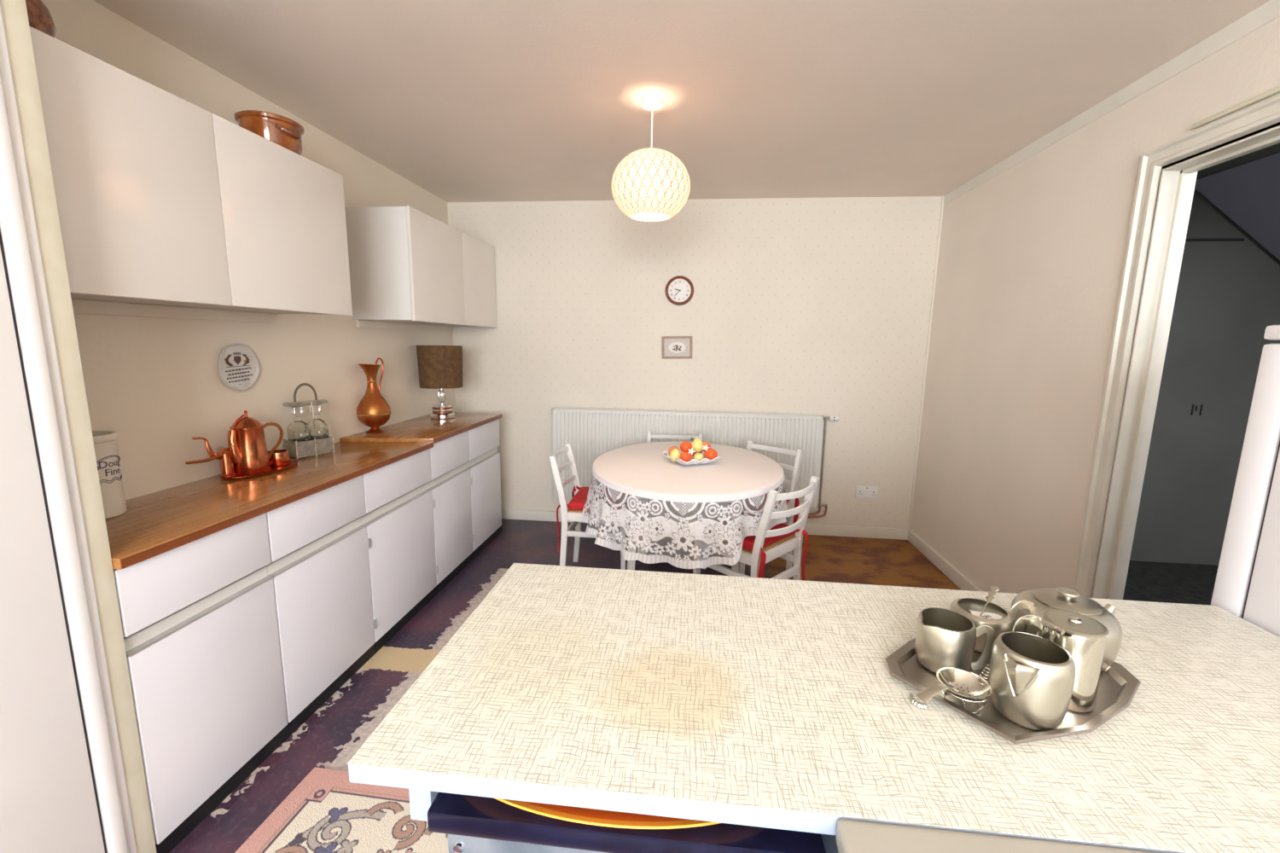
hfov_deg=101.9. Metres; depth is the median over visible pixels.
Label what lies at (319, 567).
base cabinet
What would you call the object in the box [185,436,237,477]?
pot
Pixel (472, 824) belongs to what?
base cabinet
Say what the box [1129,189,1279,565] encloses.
wall
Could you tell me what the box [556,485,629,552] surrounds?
seat cushion
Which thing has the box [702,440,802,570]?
dining chair
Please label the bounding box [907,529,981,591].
baseboard
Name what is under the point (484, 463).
base cabinet
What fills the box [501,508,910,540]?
baseboard
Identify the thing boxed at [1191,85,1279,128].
trim
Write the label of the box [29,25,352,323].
upper cabinet
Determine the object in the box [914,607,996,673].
milk jug
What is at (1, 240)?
trim
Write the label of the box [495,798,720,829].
serving dish
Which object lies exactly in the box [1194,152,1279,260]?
ceiling
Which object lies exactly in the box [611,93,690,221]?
pendant lamp
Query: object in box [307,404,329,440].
glass decanter
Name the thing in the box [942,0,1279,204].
trim
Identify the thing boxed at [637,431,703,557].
dining chair
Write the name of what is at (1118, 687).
serving tray
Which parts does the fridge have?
panel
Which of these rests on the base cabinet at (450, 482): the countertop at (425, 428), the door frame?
the countertop at (425, 428)
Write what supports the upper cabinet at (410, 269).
attached to the wall at (156, 383)
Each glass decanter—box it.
[286,406,311,442]
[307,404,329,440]
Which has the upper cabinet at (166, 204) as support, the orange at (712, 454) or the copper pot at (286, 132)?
the copper pot at (286, 132)
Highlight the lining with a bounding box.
[1091,125,1279,599]
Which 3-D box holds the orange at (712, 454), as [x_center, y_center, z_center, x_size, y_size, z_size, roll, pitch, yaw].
[0.394,0.158,2.879,0.072,0.074,0.071,2,9,6]
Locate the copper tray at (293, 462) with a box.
[218,459,298,479]
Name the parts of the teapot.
handle, lid, lid knob, spout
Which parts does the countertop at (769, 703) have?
rail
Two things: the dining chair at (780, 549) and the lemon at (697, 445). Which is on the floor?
the dining chair at (780, 549)
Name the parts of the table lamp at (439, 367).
lamp shade, crystal stem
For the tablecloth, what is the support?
on the dining table
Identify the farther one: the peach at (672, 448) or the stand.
the peach at (672, 448)
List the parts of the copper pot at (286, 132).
lug handle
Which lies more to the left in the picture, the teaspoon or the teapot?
the teaspoon
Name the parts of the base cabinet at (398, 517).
drawer, door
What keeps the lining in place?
attached to the wall at (1031, 260)
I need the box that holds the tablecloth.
[581,441,789,569]
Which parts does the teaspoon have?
stem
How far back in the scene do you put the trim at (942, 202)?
3.62 m
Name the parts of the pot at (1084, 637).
handle, lid knob, lid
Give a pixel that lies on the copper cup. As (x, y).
(279, 457)
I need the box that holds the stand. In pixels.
[283,383,335,459]
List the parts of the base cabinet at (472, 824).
casing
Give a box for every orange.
[680,441,692,452]
[680,451,692,461]
[704,448,717,459]
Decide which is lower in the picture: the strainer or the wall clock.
the strainer
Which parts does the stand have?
carrying handle, post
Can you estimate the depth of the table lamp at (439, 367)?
3.35 m
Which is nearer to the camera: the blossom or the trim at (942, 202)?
the blossom
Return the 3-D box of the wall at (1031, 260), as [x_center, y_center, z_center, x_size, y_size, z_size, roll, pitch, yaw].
[1.724,0.138,0.574,0.100,2.400,6.450,2,9,6]
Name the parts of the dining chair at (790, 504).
leg, seat rail, leg, rush seat, leg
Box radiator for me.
[551,407,838,518]
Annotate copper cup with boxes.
[267,449,290,466]
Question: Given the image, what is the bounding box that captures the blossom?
[687,448,694,454]
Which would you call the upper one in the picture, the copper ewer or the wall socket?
the copper ewer
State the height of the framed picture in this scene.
0.162 m
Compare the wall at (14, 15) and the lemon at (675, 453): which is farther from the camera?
the lemon at (675, 453)
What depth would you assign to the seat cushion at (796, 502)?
3.03 m
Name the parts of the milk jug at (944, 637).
handle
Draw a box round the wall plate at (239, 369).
[218,343,260,390]
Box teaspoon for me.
[979,586,999,616]
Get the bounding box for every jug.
[25,0,56,38]
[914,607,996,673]
[989,631,1075,731]
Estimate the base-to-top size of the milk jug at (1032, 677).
0.098 m
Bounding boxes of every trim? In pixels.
[0,5,136,852]
[0,69,128,852]
[0,229,107,852]
[908,195,943,529]
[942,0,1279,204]
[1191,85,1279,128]
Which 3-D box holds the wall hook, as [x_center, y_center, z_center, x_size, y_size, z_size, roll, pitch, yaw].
[3.562,-0.107,3.320,0.056,0.070,0.008,2,9,6]
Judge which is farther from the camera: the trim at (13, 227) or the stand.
the stand
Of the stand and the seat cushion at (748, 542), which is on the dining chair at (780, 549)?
the seat cushion at (748, 542)
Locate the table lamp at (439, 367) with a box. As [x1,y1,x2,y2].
[416,345,462,418]
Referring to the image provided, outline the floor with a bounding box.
[169,518,1218,852]
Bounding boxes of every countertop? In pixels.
[104,442,433,570]
[339,412,502,443]
[347,563,1279,852]
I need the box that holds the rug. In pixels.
[234,767,448,852]
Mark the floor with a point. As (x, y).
(330, 737)
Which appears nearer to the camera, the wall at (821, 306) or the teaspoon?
the teaspoon
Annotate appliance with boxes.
[836,819,1158,852]
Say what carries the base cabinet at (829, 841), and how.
on the floor
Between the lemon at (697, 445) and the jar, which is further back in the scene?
the lemon at (697, 445)
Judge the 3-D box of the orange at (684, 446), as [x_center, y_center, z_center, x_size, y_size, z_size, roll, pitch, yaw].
[0.258,0.114,2.913,0.068,0.066,0.067,2,9,6]
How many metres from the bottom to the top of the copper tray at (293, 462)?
0.009 m
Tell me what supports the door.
in the wall at (14, 15)
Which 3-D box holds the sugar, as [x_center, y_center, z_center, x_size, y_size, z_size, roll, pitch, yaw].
[0.575,0.318,0.861,0.046,0.006,0.045,6,10,27]
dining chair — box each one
[549,442,629,570]
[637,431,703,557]
[692,476,819,580]
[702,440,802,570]
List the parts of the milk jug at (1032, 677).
spout, handle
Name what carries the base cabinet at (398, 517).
on the floor
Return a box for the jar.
[92,430,127,518]
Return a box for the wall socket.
[855,486,878,499]
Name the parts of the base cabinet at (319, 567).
drawer, door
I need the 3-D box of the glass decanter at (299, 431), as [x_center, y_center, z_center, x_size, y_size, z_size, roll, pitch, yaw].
[-1.544,0.018,2.355,0.083,0.219,0.074,6,10,28]
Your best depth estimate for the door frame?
1.93 m
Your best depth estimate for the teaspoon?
0.90 m
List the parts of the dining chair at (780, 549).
leg, leg, seat rail, rush seat, leg, leg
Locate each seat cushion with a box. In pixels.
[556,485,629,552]
[703,512,808,581]
[727,493,799,535]
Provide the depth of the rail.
3.16 m
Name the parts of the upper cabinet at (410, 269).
door, door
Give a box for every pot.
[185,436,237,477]
[227,410,283,475]
[233,110,304,155]
[1012,609,1109,712]
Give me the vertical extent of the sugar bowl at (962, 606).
0.064 m
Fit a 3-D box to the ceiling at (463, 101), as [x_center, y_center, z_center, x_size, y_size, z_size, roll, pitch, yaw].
[1.261,-1.092,0.428,6.250,0.060,6.450,2,9,6]
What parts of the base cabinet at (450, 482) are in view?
drawer, door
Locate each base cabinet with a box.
[112,512,289,852]
[266,475,375,736]
[361,448,436,653]
[427,791,826,852]
[428,430,473,593]
[466,418,501,558]
[820,833,838,852]
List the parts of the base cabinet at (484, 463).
drawer, door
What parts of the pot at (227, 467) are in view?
handle, spout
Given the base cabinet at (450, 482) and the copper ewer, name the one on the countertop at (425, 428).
the copper ewer
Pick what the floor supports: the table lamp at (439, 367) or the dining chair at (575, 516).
the dining chair at (575, 516)
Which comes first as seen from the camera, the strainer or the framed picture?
the strainer
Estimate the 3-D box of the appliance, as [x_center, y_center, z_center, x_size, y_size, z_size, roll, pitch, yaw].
[0.606,0.925,0.289,0.874,0.900,0.608,2,9,6]
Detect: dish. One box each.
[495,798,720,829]
[662,449,721,465]
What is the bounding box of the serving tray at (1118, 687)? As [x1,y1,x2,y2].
[885,631,1140,744]
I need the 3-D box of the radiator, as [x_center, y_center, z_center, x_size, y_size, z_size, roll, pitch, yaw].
[0.374,0.271,3.879,2.086,0.784,0.084,2,9,6]
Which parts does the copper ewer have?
handle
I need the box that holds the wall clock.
[664,275,693,305]
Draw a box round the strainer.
[908,664,993,714]
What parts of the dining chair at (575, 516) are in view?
leg, leg, rush seat, seat rail, leg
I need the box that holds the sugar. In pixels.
[969,610,1002,619]
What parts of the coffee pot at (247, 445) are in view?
spout, lid, handle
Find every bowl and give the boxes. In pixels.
[936,667,993,702]
[949,598,1014,652]
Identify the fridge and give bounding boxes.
[1210,325,1279,637]
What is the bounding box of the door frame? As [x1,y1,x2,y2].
[1073,94,1279,598]
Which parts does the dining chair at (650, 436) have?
leg, leg, leg, leg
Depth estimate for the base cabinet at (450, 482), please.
3.04 m
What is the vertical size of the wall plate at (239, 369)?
0.188 m
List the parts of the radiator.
thermostat knob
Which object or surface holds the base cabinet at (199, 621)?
on the floor
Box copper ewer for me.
[355,357,391,433]
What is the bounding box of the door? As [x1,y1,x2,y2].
[0,246,104,852]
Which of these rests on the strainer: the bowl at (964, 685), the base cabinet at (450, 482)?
the bowl at (964, 685)
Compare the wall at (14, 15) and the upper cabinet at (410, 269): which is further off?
the upper cabinet at (410, 269)
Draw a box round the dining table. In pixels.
[627,494,741,572]
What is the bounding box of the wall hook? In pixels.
[1190,404,1203,415]
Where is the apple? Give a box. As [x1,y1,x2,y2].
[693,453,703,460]
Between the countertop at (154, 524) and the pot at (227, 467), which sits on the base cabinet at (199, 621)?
the countertop at (154, 524)
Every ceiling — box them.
[93,0,1279,202]
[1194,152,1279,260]
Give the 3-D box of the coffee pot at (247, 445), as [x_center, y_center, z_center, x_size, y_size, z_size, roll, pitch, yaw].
[-1.525,0.055,2.070,0.196,0.246,0.121,-8,13,-44]
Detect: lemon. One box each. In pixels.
[669,448,680,462]
[691,438,703,453]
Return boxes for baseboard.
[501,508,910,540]
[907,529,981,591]
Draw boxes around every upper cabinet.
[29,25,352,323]
[344,205,496,331]
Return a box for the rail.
[1185,238,1244,241]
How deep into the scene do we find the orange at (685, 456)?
2.83 m
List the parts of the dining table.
leg, leg, leg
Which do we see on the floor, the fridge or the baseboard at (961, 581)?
the fridge
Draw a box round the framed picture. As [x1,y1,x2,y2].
[662,336,692,359]
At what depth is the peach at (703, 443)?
2.92 m
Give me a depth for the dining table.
2.59 m
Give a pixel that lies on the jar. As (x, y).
(107, 458)
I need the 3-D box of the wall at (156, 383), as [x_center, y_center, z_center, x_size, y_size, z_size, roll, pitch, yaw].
[-1.815,0.024,0.938,0.100,2.400,6.450,2,9,6]
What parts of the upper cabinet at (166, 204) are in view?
door, door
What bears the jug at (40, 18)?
on the upper cabinet at (166, 204)
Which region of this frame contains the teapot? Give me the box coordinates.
[1008,587,1122,671]
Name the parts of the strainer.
handle, chain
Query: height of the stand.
0.332 m
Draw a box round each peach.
[668,446,680,455]
[702,442,710,452]
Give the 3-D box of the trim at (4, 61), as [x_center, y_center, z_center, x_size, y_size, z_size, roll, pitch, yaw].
[-1.272,0.000,1.141,0.006,2.400,0.022,2,9,6]
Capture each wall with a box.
[0,0,157,852]
[40,0,455,500]
[447,196,942,529]
[910,17,1279,597]
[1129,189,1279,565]
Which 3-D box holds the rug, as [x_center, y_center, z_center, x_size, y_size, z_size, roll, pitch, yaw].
[-0.580,1.240,1.018,1.150,0.010,1.250,2,9,7]
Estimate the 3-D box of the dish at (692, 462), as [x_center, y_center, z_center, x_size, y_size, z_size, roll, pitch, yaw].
[0.286,0.174,2.909,0.261,0.046,0.261,-3,10,-24]
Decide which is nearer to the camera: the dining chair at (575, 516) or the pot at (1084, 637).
the pot at (1084, 637)
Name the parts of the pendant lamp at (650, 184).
lamp shade, cord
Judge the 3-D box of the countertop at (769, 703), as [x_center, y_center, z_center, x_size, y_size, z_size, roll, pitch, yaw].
[0.395,0.824,0.899,1.450,0.900,0.577,2,9,6]

